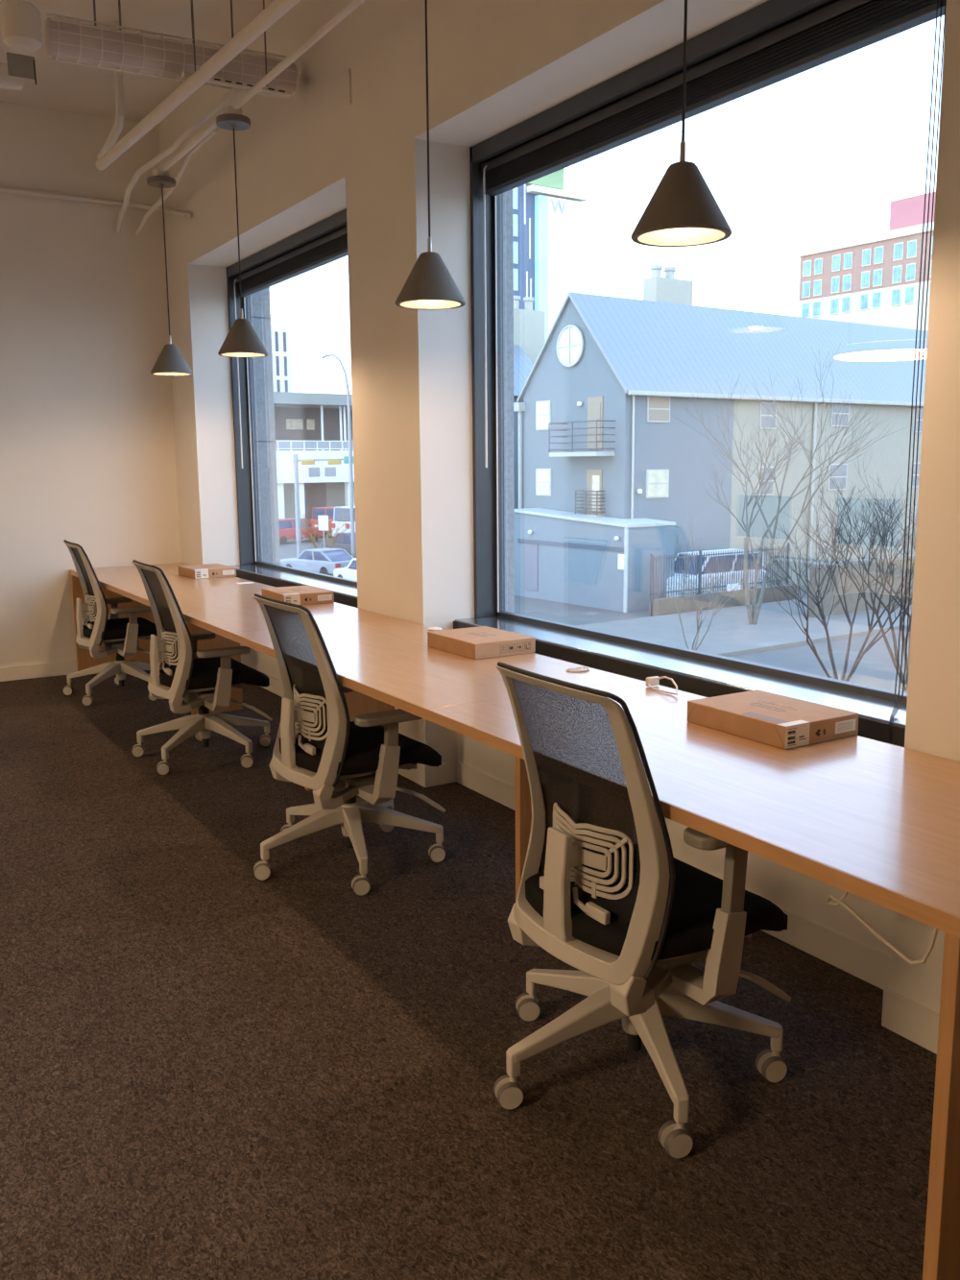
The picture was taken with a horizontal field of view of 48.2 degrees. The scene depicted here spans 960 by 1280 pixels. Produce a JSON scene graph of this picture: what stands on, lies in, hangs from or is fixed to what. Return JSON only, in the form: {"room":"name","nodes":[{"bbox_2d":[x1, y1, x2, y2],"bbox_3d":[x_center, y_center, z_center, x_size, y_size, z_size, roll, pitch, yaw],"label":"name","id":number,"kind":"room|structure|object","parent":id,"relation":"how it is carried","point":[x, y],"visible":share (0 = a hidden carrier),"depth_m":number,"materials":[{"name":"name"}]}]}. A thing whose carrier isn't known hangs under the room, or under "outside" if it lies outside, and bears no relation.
{"room":"open-plan office","nodes":[
{"label":"open-plan office","id":0,"kind":"room"},
{"bbox_2d":[0,62,24,90],"bbox_3d":[-2.501,-2.671,5.004,0.688,0.140,0.119,-7,12,-36],"label":"ceiling fitting","id":1,"kind":"object","parent":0,"point":[8,82],"visible":0.57,"depth_m":5.14,"materials":[{"name":"white metal"}]},
{"bbox_2d":[0,101,181,667],"bbox_3d":[-4.910,-1.404,6.122,7.483,3.750,0.120,-6,11,-31],"label":"wall","id":2,"kind":"structure","parent":0,"point":[87,451],"depth_m":7.33,"materials":[{"name":"paint"}]},
{"bbox_2d":[0,659,77,681],"bbox_3d":[-5.072,0.429,6.231,6.783,0.100,0.016,-6,11,-31],"label":"baseboard","id":3,"kind":"structure","parent":2,"relation":"attached to","point":[64,667],"depth_m":7.43,"materials":[{"name":"paint"}]},
{"bbox_2d":[0,187,191,218],"bbox_3d":[-4.926,-2.555,5.445,6.773,0.211,0.660,-6,11,-31],"label":"pipe","id":4,"kind":"object","parent":2,"relation":"attached to","point":[2,189],"visible":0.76,"depth_m":7.12,"materials":[{"name":"white metal"}]},
{"bbox_2d":[135,127,217,236],"bbox_3d":[-1.846,-2.714,6.465,0.095,0.159,2.108,-5,10,-27],"label":"conduit","id":5,"kind":"object","parent":2,"relation":"attached to","point":[192,151],"visible":0.88,"depth_m":6.40,"materials":[{"name":"white metal"}]},
{"bbox_2d":[115,87,241,233],"bbox_3d":[-1.859,-2.682,6.142,0.163,0.202,2.660,-6,11,-30],"label":"conduit","id":6,"kind":"object","parent":2,"relation":"attached to","point":[233,91],"visible":0.99,"depth_m":5.79,"materials":[{"name":"white metal"}]},
{"bbox_2d":[152,169,169,176],"bbox_3d":[-1.824,-2.661,6.140,0.089,0.047,0.089,6,11,36],"label":"junction box","id":7,"kind":"object","parent":6,"relation":"attached to","point":[156,172],"visible":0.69,"depth_m":6.10,"materials":[{"name":"white metal"}]},
{"bbox_2d":[146,175,193,375],"bbox_3d":[-1.819,-2.101,6.232,0.241,1.087,0.241,-6,11,-31],"label":"pendant lamp","id":8,"kind":"object","parent":7,"relation":"hanging from","point":[170,361],"visible":1,"depth_m":6.23,"materials":[{"name":"metal"}]},
{"bbox_2d":[0,0,274,125],"bbox_3d":[-1.865,-2.544,0.858,7.483,0.150,11.824,-6,11,-31],"label":"ceiling","id":9,"kind":"structure","parent":0,"point":[62,86],"depth_m":6.06,"materials":[{"name":"paint"}]},
{"bbox_2d":[0,0,42,84],"bbox_3d":[-1.973,-2.754,4.591,0.166,0.639,0.191,-6,11,-31],"label":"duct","id":10,"kind":"object","parent":9,"relation":"hanging from","point":[20,20],"visible":1,"depth_m":4.56,"materials":[{"name":"white metal"}]},
{"bbox_2d":[0,0,42,52],"bbox_3d":[-1.966,-2.627,4.601,0.166,0.175,0.166,-6,11,-31],"label":"canister","id":11,"kind":"object","parent":10,"relation":"on","point":[20,20],"depth_m":4.54,"materials":[{"name":"white metal"}]},
{"bbox_2d":[96,23,124,159],"bbox_3d":[-2.071,-3.033,5.989,0.047,0.522,0.704,-5,11,-27],"label":"pipe elbow","id":12,"kind":"object","parent":9,"relation":"attached to","point":[117,128],"visible":0.8,"depth_m":5.73,"materials":[{"name":"white metal"}]},
{"bbox_2d":[43,0,300,99],"bbox_3d":[-1.404,-2.866,4.940,1.128,0.542,0.195,-6,11,-29],"label":"duct","id":13,"kind":"object","parent":9,"relation":"hanging from","point":[79,41],"visible":0.74,"depth_m":4.85,"materials":[{"name":"metal"}]},
{"bbox_2d":[96,0,300,170],"bbox_3d":[-0.117,-2.241,3.089,0.081,0.058,7.484,-7,11,-33],"label":"pipe","id":14,"kind":"object","parent":13,"relation":"hanging from","point":[277,9],"visible":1,"depth_m":4.72,"materials":[{"name":"white metal"}]},
{"bbox_2d":[159,0,365,171],"bbox_3d":[0.071,-2.195,3.076,0.031,0.032,7.250,-6,11,-31],"label":"conduit","id":15,"kind":"object","parent":14,"relation":"attached to","point":[351,5],"visible":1,"depth_m":4.55,"materials":[{"name":"white metal"}]},
{"bbox_2d":[222,105,242,115],"bbox_3d":[-1.170,-2.494,5.085,0.089,0.047,0.089,6,11,36],"label":"junction box","id":16,"kind":"object","parent":15,"relation":"attached to","point":[229,108],"visible":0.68,"depth_m":5.05,"materials":[{"name":"white metal"}]},
{"bbox_2d":[216,113,267,357],"bbox_3d":[-1.165,-1.933,5.176,0.241,1.087,0.241,-6,11,-31],"label":"pendant lamp","id":17,"kind":"object","parent":16,"relation":"hanging from","point":[242,340],"visible":1,"depth_m":5.17,"materials":[{"name":"metal"}]},
{"bbox_3d":[0.478,-2.072,2.422,0.095,0.047,0.095,-6,11,-31],"label":"junction box","id":18,"kind":"object","parent":15,"relation":"attached to","visible":0},
{"bbox_2d":[630,0,732,246],"bbox_3d":[0.483,-1.512,2.514,0.241,1.087,0.241,-6,11,-31],"label":"pendant lamp","id":19,"kind":"object","parent":18,"relation":"hanging from","point":[683,210],"visible":1,"depth_m":2.53,"materials":[{"name":"painted metal"},{"name":"brushed steel"},{"name":"nickel"}]},
{"bbox_3d":[-0.179,-2.240,3.483,0.095,0.047,0.095,-6,11,-31],"label":"junction box","id":20,"kind":"object","parent":15,"relation":"attached to","visible":0},
{"bbox_2d":[395,0,465,309],"bbox_3d":[-0.173,-1.680,3.575,0.241,1.087,0.241,-6,11,-31],"label":"pendant lamp","id":21,"kind":"object","parent":20,"relation":"hanging from","point":[429,284],"visible":1,"depth_m":3.59,"materials":[{"name":"metal"}]},
{"bbox_2d":[181,0,292,96],"bbox_3d":[-1.126,-2.854,4.947,0.520,0.572,0.037,-6,11,-31],"label":"channel","id":22,"kind":"object","parent":9,"relation":"hanging from","point":[184,75],"visible":0.84,"depth_m":4.98,"materials":[{"name":"grey metal"}]},
{"bbox_2d":[0,670,937,1279],"bbox_3d":[-2.009,1.299,1.377,7.065,0.100,11.824,-6,11,-31],"label":"floor","id":23,"kind":"structure","parent":0,"point":[210,1069],"depth_m":2.58,"materials":[{"name":"carpet"}]},
{"bbox_2d":[62,539,157,705],"bbox_3d":[-2.303,-0.143,6.834,0.685,0.985,0.692,-6,11,-30],"label":"office chair","id":24,"kind":"object","parent":23,"relation":"on","point":[116,635],"visible":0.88,"depth_m":6.66,"materials":[{"name":"plastic"}]},
{"bbox_2d":[69,562,261,671],"bbox_3d":[-2.071,-0.048,6.998,0.779,0.740,1.721,-6,11,-31],"label":"desk","id":25,"kind":"object","parent":23,"relation":"on","point":[114,581],"visible":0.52,"depth_m":7.32,"materials":[{"name":"brown wood"}]},
{"bbox_2d":[178,563,236,579],"bbox_3d":[-1.764,-0.445,6.934,0.267,0.059,0.353,-6,11,-32],"label":"carton","id":26,"kind":"object","parent":25,"relation":"on","point":[209,570],"visible":1,"depth_m":6.82,"materials":[{"name":"cardboard"}]},
{"bbox_2d":[131,559,272,774],"bbox_3d":[-1.374,0.094,5.337,0.677,0.985,0.695,-6,11,-30],"label":"office chair","id":27,"kind":"object","parent":23,"relation":"on","point":[178,674],"visible":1,"depth_m":5.17,"materials":[{"name":"plastic"}]},
{"bbox_2d":[130,583,393,714],"bbox_3d":[-1.171,0.183,5.545,0.779,0.740,1.727,-6,11,-31],"label":"desk","id":28,"kind":"object","parent":23,"relation":"on","point":[221,611],"visible":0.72,"depth_m":5.38,"materials":[{"name":"brown wood"}]},
{"bbox_2d":[262,584,334,604],"bbox_3d":[-0.953,-0.233,5.594,0.267,0.059,0.353,-6,11,-29],"label":"carton","id":29,"kind":"object","parent":28,"relation":"on","point":[308,594],"visible":0.98,"depth_m":5.48,"materials":[{"name":"cardboard"}]},
{"bbox_2d":[252,593,445,895],"bbox_3d":[-0.511,0.326,3.877,0.690,0.985,0.697,-6,11,-32],"label":"office chair","id":30,"kind":"object","parent":23,"relation":"on","point":[318,747],"visible":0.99,"depth_m":3.73,"materials":[{"name":"plastic"}]},
{"bbox_2d":[231,617,635,790],"bbox_3d":[-0.270,0.409,4.088,0.779,0.748,1.726,-6,11,-31],"label":"desk","id":31,"kind":"object","parent":23,"relation":"on","point":[388,664],"depth_m":3.76,"materials":[{"name":"brown wood"}]},
{"bbox_2d":[428,627,441,630],"bbox_3d":[-0.192,-0.049,4.582,0.060,0.011,0.060,-6,11,-31],"label":"grommet","id":32,"kind":"object","parent":31,"relation":"on","point":[430,628],"visible":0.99,"depth_m":4.56,"materials":[{"name":"white plastic"}]},
{"bbox_2d":[427,626,535,659],"bbox_3d":[0.001,0.007,4.081,0.267,0.058,0.353,-6,11,-31],"label":"carton","id":33,"kind":"object","parent":31,"relation":"on","point":[478,642],"visible":1,"depth_m":3.98,"materials":[{"name":"cardboard"}]},
{"bbox_2d":[493,661,791,1159],"bbox_3d":[0.335,0.543,2.508,0.689,0.985,0.694,-6,11,-31],"label":"office chair","id":34,"kind":"object","parent":23,"relation":"on","point":[603,890],"visible":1,"depth_m":2.35,"materials":[{"name":"plastic"}]},
{"bbox_2d":[426,678,959,1279],"bbox_3d":[0.635,0.645,2.626,0.779,0.740,1.744,-6,11,-31],"label":"desk","id":35,"kind":"object","parent":23,"relation":"on","point":[877,822],"visible":0.52,"depth_m":2.18,"materials":[{"name":"brown wood"}]},
{"bbox_2d":[645,676,678,695],"bbox_3d":[0.574,0.138,3.309,0.055,0.038,0.179,-5,10,-23],"label":"lead","id":36,"kind":"object","parent":35,"relation":"on","point":[650,681],"visible":1,"depth_m":3.37,"materials":[{"name":"beige plastic"}]},
{"bbox_2d":[686,689,858,749],"bbox_3d":[0.767,0.204,2.837,0.267,0.059,0.353,-6,11,-31],"label":"carton","id":37,"kind":"object","parent":35,"relation":"on","point":[773,719],"visible":1,"depth_m":2.75,"materials":[{"name":"cardboard"}]},
{"bbox_2d":[750,702,785,711],"bbox_3d":[0.758,0.176,2.828,0.028,0.001,0.114,-6,11,-31],"label":"print","id":38,"kind":"object","parent":37,"relation":"on","point":[762,706],"depth_m":2.83},
{"bbox_2d":[826,891,938,965],"bbox_3d":[0.806,0.506,2.143,0.008,0.244,0.278,-6,11,-31],"label":"power cord","id":39,"kind":"object","parent":35,"relation":"hanging from","point":[839,901],"visible":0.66,"depth_m":2.15,"materials":[{"name":"white plastic"}]},
{"bbox_2d":[157,0,959,1013],"bbox_3d":[1.032,-0.930,2.906,0.467,3.750,11.624,-6,11,-31],"label":"wall","id":40,"kind":"structure","parent":0,"point":[302,160],"depth_m":4.65,"materials":[{"name":"paint"}]},
{"bbox_2d":[249,287,280,564],"bbox_3d":[-1.598,-1.707,7.636,0.145,5.000,0.354,-6,11,-31],"label":"trim","id":41,"kind":"structure","parent":40,"relation":"attached to","point":[260,305],"depth_m":7.53,"materials":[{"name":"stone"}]},
{"bbox_2d":[226,208,357,607],"bbox_3d":[-1.032,-1.325,6.352,0.257,2.066,2.511,-6,11,-31],"label":"window","id":42,"kind":"structure","parent":40,"relation":"in","point":[251,567],"depth_m":7.32,"materials":[{"name":"metal"}]},
{"bbox_2d":[234,225,347,468],"bbox_3d":[-1.056,-1.292,6.342,0.216,1.991,2.451,-6,11,-31],"label":"window blind","id":43,"kind":"object","parent":42,"relation":"attached to","point":[332,247],"visible":0.41,"depth_m":6.40,"materials":[{"name":"black fabric"}]},
{"bbox_2d":[341,69,351,108],"bbox_3d":[-0.607,-2.505,4.880,0.011,0.150,0.080,-6,11,-31],"label":"wall plate","id":44,"kind":"object","parent":40,"relation":"attached to","point":[346,76],"visible":1,"depth_m":4.87,"materials":[{"name":"paint"}]},
{"bbox_2d":[503,189,514,612],"bbox_3d":[0.045,-1.274,4.902,0.062,5.000,0.304,-6,11,-31],"label":"trim","id":45,"kind":"structure","parent":40,"relation":"attached to","point":[508,196],"depth_m":4.80,"materials":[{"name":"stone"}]},
{"bbox_2d":[241,662,940,1054],"bbox_3d":[0.913,0.886,3.120,0.174,0.100,11.624,-6,11,-31],"label":"baseboard","id":46,"kind":"structure","parent":40,"relation":"attached to","point":[904,1016],"depth_m":3.10,"materials":[{"name":"paint"}]},
{"bbox_2d":[453,0,907,747],"bbox_3d":[0.626,-0.901,3.673,0.257,2.066,2.482,-6,11,-31],"label":"window","id":47,"kind":"structure","parent":40,"relation":"in","point":[693,671],"depth_m":4.07,"materials":[{"name":"metal"}]},
{"bbox_2d":[482,0,946,741],"bbox_3d":[0.602,-0.868,3.663,0.216,1.991,2.422,-6,11,-31],"label":"window blind","id":48,"kind":"object","parent":47,"relation":"attached to","point":[838,29],"visible":1,"depth_m":3.29,"materials":[{"name":"black fabric"}]},
{"label":"outside","id":49,"kind":"structure","parent":0,"visible":0},
{"bbox_2d":[279,532,909,693],"bbox_3d":[107.878,-29.340,210.724,397.000,0.300,550.000,-6,11,-31],"label":"ground","id":50,"kind":"structure","parent":49,"point":[877,668],"depth_m":34.32,"materials":[{"name":"grey asphalt"}]},
{"bbox_2d":[270,324,292,392],"bbox_3d":[-42.632,-42.267,201.005,10.400,31.000,14.050,-7,11,-34],"label":"office tower","id":51,"kind":"structure","parent":50,"relation":"on","point":[281,344],"depth_m":195.65,"materials":[{"name":"white concrete"}]},
{"bbox_2d":[278,518,323,544],"bbox_3d":[-14.782,-8.512,83.696,1.970,1.850,5.220,7,12,37],"label":"pickup truck","id":52,"kind":"object","parent":50,"relation":"on","point":[285,534],"visible":0.37,"depth_m":82.61,"materials":[{"name":"red paint"}]},
{"bbox_2d":[273,391,355,520],"bbox_3d":[-19.902,-16.679,101.741,38.200,12.220,16.500,-7,11,-34],"label":"building","id":53,"kind":"structure","parent":50,"relation":"on","point":[308,425],"depth_m":97.83,"materials":[{"name":"white concrete"}]},
{"bbox_2d":[280,547,353,575],"bbox_3d":[-8.730,-4.209,58.268,4.620,1.480,1.870,7,12,40],"label":"sedan","id":54,"kind":"object","parent":50,"relation":"on","point":[325,561],"visible":0.66,"depth_m":57.26,"materials":[{"name":"silver metal"}]},
{"bbox_2d":[284,505,355,548],"bbox_3d":[-9.475,-6.567,65.560,5.189,3.834,3.413,-3,10,-16],"label":"bare tree","id":55,"kind":"object","parent":50,"relation":"on","point":[306,525],"visible":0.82,"depth_m":65.42,"materials":[{"name":"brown plant"}]},
{"bbox_2d":[292,454,353,556],"bbox_3d":[-8.816,-7.338,61.612,3.600,6.575,0.300,-1,9,0],"label":"traffic signal","id":56,"kind":"object","parent":50,"relation":"on","point":[295,456],"visible":0.88,"depth_m":61.22,"materials":[{"name":"grey metal"}]},
{"bbox_2d":[317,515,328,548],"bbox_3d":[-8.698,-5.347,59.893,0.540,3.200,0.114,-1,9,0],"label":"road sign","id":57,"kind":"object","parent":50,"relation":"on","point":[323,519],"visible":0.78,"depth_m":59.66,"materials":[{"name":"white metal"}]},
{"bbox_2d":[309,506,342,536],"bbox_3d":[-10.997,-9.999,90.553,6.620,2.500,2.220,-8,12,-40],"label":"van","id":58,"kind":"object","parent":50,"relation":"on","point":[316,511],"visible":0.24,"depth_m":88.33,"materials":[{"name":"red paint"}]},
{"bbox_2d":[321,354,355,557],"bbox_3d":[-7.785,-9.652,59.207,1.517,11.902,0.220,-1,9,0],"label":"street lamp","id":59,"kind":"object","parent":50,"relation":"on","point":[326,355],"visible":0.96,"depth_m":59.10,"materials":[{"name":"grey metal"}]},
{"bbox_2d":[321,531,356,557],"bbox_3d":[-7.946,-5.797,66.924,1.970,1.800,4.820,-7,11,-34],"label":"suv","id":60,"kind":"object","parent":50,"relation":"on","point":[343,542],"visible":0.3,"depth_m":65.94,"materials":[{"name":"grey metal"}]},
{"bbox_2d":[331,506,355,536],"bbox_3d":[-8.388,-9.037,83.620,2.320,2.800,6.420,8,13,43],"label":"truck","id":61,"kind":"object","parent":50,"relation":"on","point":[337,516],"visible":0.16,"depth_m":81.42,"materials":[{"name":"white paint"}]},
{"bbox_2d":[331,522,349,529],"bbox_3d":[-10.569,-8.652,81.353,2.116,0.382,0.080,8,13,43],"label":"tail light","id":62,"kind":"object","parent":61,"relation":"attached to","point":[333,524],"depth_m":81.43,"materials":[{"name":"red paint"}]},
{"bbox_2d":[333,557,357,580],"bbox_3d":[-5.373,-3.245,52.146,1.820,1.500,4.220,-7,11,-34],"label":"hatchback","id":63,"kind":"object","parent":50,"relation":"on","point":[349,572],"visible":0.18,"depth_m":52.04,"materials":[{"name":"white paint"}]},
{"bbox_2d":[513,295,544,508],"bbox_3d":[0.260,-11.839,61.391,12.000,15.370,8.600,-7,11,-34],"label":"background building","id":64,"kind":"structure","parent":50,"relation":"on","point":[528,323],"depth_m":61.09,"materials":[{"name":"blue paint"}]},
{"bbox_2d":[513,167,587,341],"bbox_3d":[5.012,-49.874,177.445,16.500,52.800,19.400,-7,11,-34],"label":"building","id":65,"kind":"structure","parent":50,"relation":"on","point":[546,216],"depth_m":168.21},
{"bbox_2d":[514,507,676,612],"bbox_3d":[4.683,-3.632,46.480,2.810,3.920,7.650,-7,11,-34],"label":"shed","id":66,"kind":"structure","parent":50,"relation":"on","point":[561,556],"depth_m":44.65,"materials":[{"name":"white paint"}]},
{"bbox_2d":[666,548,767,597],"bbox_3d":[9.735,-2.645,45.653,5.220,2.150,2.020,-7,11,-34],"label":"van","id":67,"kind":"object","parent":50,"relation":"on","point":[717,550],"visible":0.26,"depth_m":44.79,"materials":[{"name":"white paint"}]},
{"bbox_2d":[649,543,790,616],"bbox_3d":[10.003,-2.549,44.126,8.200,2.450,0.100,-7,11,-34],"label":"picket fence","id":68,"kind":"object","parent":50,"relation":"on","point":[652,561],"visible":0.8,"depth_m":43.51,"materials":[{"name":"steel"},{"name":"black paint"}]},
{"bbox_2d":[513,265,927,586],"bbox_3d":[17.517,-10.997,56.215,35.030,15.080,7.620,-7,11,-34],"label":"gabled building","id":69,"kind":"structure","parent":50,"relation":"on","point":[601,438],"depth_m":48.62,"materials":[{"name":"blue paint"}]},
{"bbox_2d":[577,401,642,493],"bbox_3d":[5.482,-8.187,45.541,3.233,3.900,0.234,7,12,38],"label":"wall light","id":70,"kind":"object","parent":69,"relation":"attached to","point":[620,471],"depth_m":44.98,"materials":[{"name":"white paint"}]},
{"bbox_2d":[652,583,796,616],"bbox_3d":[10.193,-1.641,43.990,8.200,0.700,0.301,-7,11,-34],"label":"wall","id":71,"kind":"structure","parent":50,"relation":"on","point":[662,606],"depth_m":43.41,"materials":[{"name":"grey concrete"}]},
{"bbox_2d":[576,598,912,656],"bbox_3d":[17.187,-1.425,44.085,38.000,0.120,7.200,-7,11,-34],"label":"sidewalk","id":72,"kind":"structure","parent":50,"relation":"on","point":[730,633],"depth_m":38.04,"materials":[{"name":"concrete"}]},
{"bbox_2d":[649,510,769,650],"bbox_3d":[7.155,-1.852,33.447,3.586,4.606,4.201,-3,10,-17],"label":"bare tree","id":73,"kind":"object","parent":72,"relation":"on","point":[759,557],"visible":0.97,"depth_m":33.15,"materials":[{"name":"brown plant"}]},
{"bbox_2d":[668,342,906,624],"bbox_3d":[10.357,-5.285,37.919,8.730,9.893,6.461,3,10,22],"label":"bare tree","id":74,"kind":"object","parent":72,"relation":"on","point":[753,615],"visible":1,"depth_m":38.55,"materials":[{"name":"brown plant"}]},
{"bbox_2d":[808,554,915,617],"bbox_3d":[19.865,-2.690,45.475,18.000,2.120,0.401,-7,11,-34],"label":"wall","id":75,"kind":"structure","parent":72,"relation":"on","point":[852,595],"depth_m":41.55,"materials":[{"name":"concrete"}]},
{"bbox_2d":[739,482,917,681],"bbox_3d":[9.033,-1.355,27.826,5.273,5.431,4.852,-1,9,-5],"label":"bare tree","id":76,"kind":"object","parent":50,"relation":"on","point":[860,655],"visible":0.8,"depth_m":27.55,"materials":[{"name":"brown plant"}]},
{"bbox_2d":[793,452,919,690],"bbox_3d":[11.209,-1.753,27.249,6.229,6.368,8.024,6,11,33],"label":"bare tree","id":77,"kind":"object","parent":50,"relation":"on","point":[891,571],"visible":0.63,"depth_m":28.09,"materials":[{"name":"brown plant"}]},
{"bbox_2d":[797,191,936,330],"bbox_3d":[46.537,-25.713,99.526,14.500,29.600,31.500,-7,11,-34],"label":"building","id":78,"kind":"structure","parent":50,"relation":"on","point":[872,278],"depth_m":99.71,"materials":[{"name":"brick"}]},
{"bbox_2d":[889,191,936,230],"bbox_3d":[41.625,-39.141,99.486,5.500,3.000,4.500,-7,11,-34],"label":"billboard","id":79,"kind":"object","parent":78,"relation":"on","point":[905,212],"depth_m":98.00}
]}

